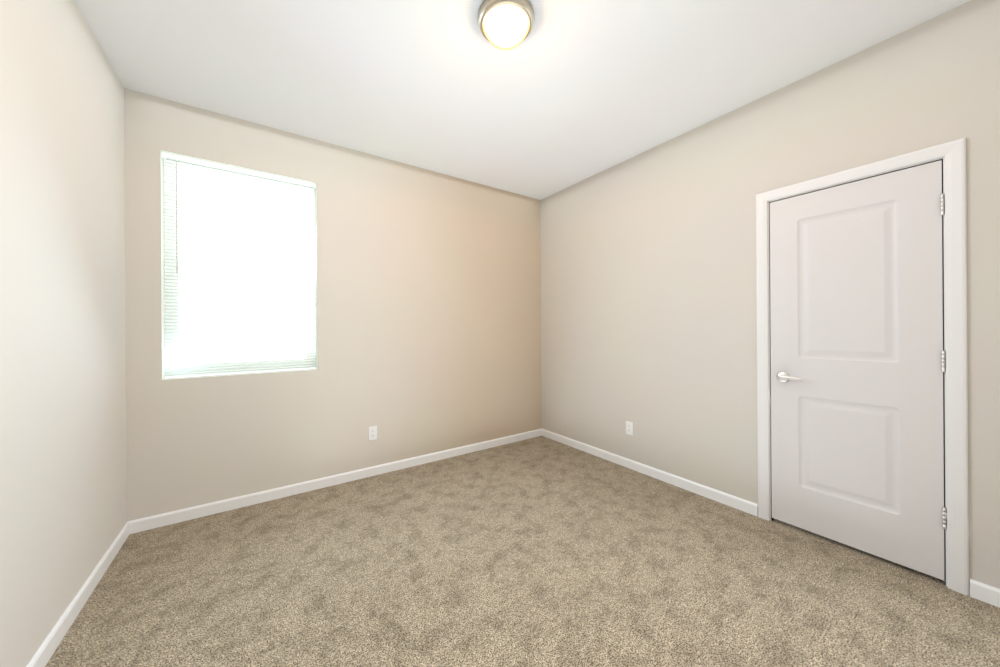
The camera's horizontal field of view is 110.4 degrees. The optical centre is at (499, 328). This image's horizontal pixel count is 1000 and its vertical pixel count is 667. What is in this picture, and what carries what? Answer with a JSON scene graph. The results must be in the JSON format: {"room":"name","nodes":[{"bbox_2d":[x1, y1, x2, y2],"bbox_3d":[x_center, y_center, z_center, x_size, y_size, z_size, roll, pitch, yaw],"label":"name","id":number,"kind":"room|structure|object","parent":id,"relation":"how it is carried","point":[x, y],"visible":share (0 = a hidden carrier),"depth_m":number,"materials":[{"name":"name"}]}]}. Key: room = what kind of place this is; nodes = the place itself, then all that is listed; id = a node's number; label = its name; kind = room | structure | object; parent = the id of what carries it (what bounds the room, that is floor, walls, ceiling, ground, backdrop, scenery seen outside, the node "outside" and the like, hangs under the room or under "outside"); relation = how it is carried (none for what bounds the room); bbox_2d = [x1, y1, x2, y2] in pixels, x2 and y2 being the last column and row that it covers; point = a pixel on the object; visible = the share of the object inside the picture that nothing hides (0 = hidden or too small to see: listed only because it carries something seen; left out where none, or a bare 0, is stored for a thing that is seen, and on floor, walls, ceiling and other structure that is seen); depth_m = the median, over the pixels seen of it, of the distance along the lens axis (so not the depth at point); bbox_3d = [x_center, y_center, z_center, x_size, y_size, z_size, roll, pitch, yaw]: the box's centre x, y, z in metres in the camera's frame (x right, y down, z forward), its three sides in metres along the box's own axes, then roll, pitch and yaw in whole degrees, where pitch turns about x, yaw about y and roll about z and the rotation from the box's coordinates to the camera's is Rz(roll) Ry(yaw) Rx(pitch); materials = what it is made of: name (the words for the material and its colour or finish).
{"room":"empty bedroom","nodes":[
{"label":"empty bedroom","id":0,"kind":"room"},
{"bbox_2d":[0,0,126,666],"bbox_3d":[-1.330,-0.111,0.613,0.150,2.700,3.818,0,0,-35],"label":"wall","id":1,"kind":"structure","parent":0,"point":[63,494],"depth_m":1.39,"materials":[{"name":"beige paint"}]},
{"bbox_2d":[26,520,133,666],"bbox_3d":[-1.253,1.200,0.659,0.014,0.076,3.517,0,0,-35],"label":"baseboard","id":2,"kind":"structure","parent":1,"relation":"attached to","point":[48,647],"depth_m":1.51,"materials":[{"name":"white wood"}]},
{"bbox_2d":[124,88,541,520],"bbox_3d":[-0.941,-0.114,3.109,3.326,2.700,0.150,0,0,-35],"label":"wall","id":3,"kind":"structure","parent":0,"point":[429,308],"depth_m":2.83,"materials":[{"name":"beige paint"}]},
{"bbox_2d":[160,150,317,379],"bbox_3d":[-1.820,-0.401,2.504,0.878,1.451,0.146,0,0,-35],"label":"window","id":4,"kind":"structure","parent":3,"relation":"in","point":[238,270],"depth_m":2.46,"materials":[{"name":"white plastic"}]},
{"bbox_2d":[134,429,541,532],"bbox_3d":[-0.873,1.198,3.050,3.296,0.076,0.013,0,0,-35],"label":"baseboard","id":5,"kind":"structure","parent":3,"relation":"attached to","point":[151,522],"depth_m":2.64,"materials":[{"name":"white wood"}]},
{"bbox_2d":[368,426,376,440],"bbox_3d":[-1.068,0.881,2.920,0.070,0.115,0.008,0,0,-35],"label":"outlet","id":6,"kind":"object","parent":3,"relation":"attached to","point":[372,432],"visible":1,"depth_m":2.92,"materials":[{"name":"white plastic"}]},
{"bbox_2d":[45,436,999,666],"bbox_3d":[0.110,1.279,1.600,3.626,0.100,3.818,0,0,-35],"label":"floor","id":7,"kind":"structure","parent":0,"point":[540,551],"depth_m":1.65,"materials":[{"name":"beige carpet"}]},
{"bbox_2d":[75,0,970,199],"bbox_3d":[0.092,-1.521,1.600,3.626,0.100,3.818,0,0,-35],"label":"ceiling","id":8,"kind":"structure","parent":0,"point":[564,94],"depth_m":1.95,"materials":[{"name":"white paint"}]},
{"bbox_2d":[478,0,533,49],"bbox_3d":[0.029,-1.409,1.642,0.264,0.121,0.264,0,0,-35],"label":"lamp","id":9,"kind":"object","parent":8,"relation":"attached to","point":[505,24],"visible":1,"depth_m":1.58,"materials":[{"name":"white glass"}]},
{"bbox_2d":[540,0,999,594],"bbox_3d":[1.531,-0.130,2.587,0.150,2.700,3.818,0,0,-35],"label":"wall","id":10,"kind":"structure","parent":0,"point":[648,300],"depth_m":2.41,"materials":[{"name":"beige paint"}]},
{"bbox_2d":[626,421,632,435],"bbox_3d":[1.131,0.873,3.037,0.008,0.115,0.070,0,0,-35],"label":"outlet","id":11,"kind":"object","parent":10,"relation":"attached to","point":[629,427],"visible":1,"depth_m":3.03,"materials":[{"name":"white plastic"}]},
{"bbox_2d":[542,429,757,516],"bbox_3d":[1.083,1.185,3.104,0.014,0.076,2.070,0,0,-35],"label":"baseboard","id":12,"kind":"structure","parent":10,"relation":"attached to","point":[749,507],"depth_m":2.77,"materials":[{"name":"white wood"}]},
{"bbox_2d":[770,160,945,579],"bbox_3d":[1.896,0.200,1.911,0.095,1.990,0.682,0,0,-35],"label":"door","id":13,"kind":"structure","parent":10,"relation":"in","point":[857,362],"depth_m":1.86,"materials":[{"name":"white paint"}]},
{"bbox_2d":[756,138,968,595],"bbox_3d":[1.957,0.175,1.958,0.166,2.084,0.813,0,0,-35],"label":"door frame","id":14,"kind":"structure","parent":10,"relation":"attached to","point":[951,155],"depth_m":1.62,"materials":[{"name":"white wood"}]},
{"bbox_2d":[970,579,999,607],"bbox_3d":[2.295,1.177,1.348,0.013,0.076,0.562,0,0,-35],"label":"baseboard","id":15,"kind":"structure","parent":10,"relation":"attached to","point":[980,591],"depth_m":1.54,"materials":[{"name":"white wood"}]}
]}

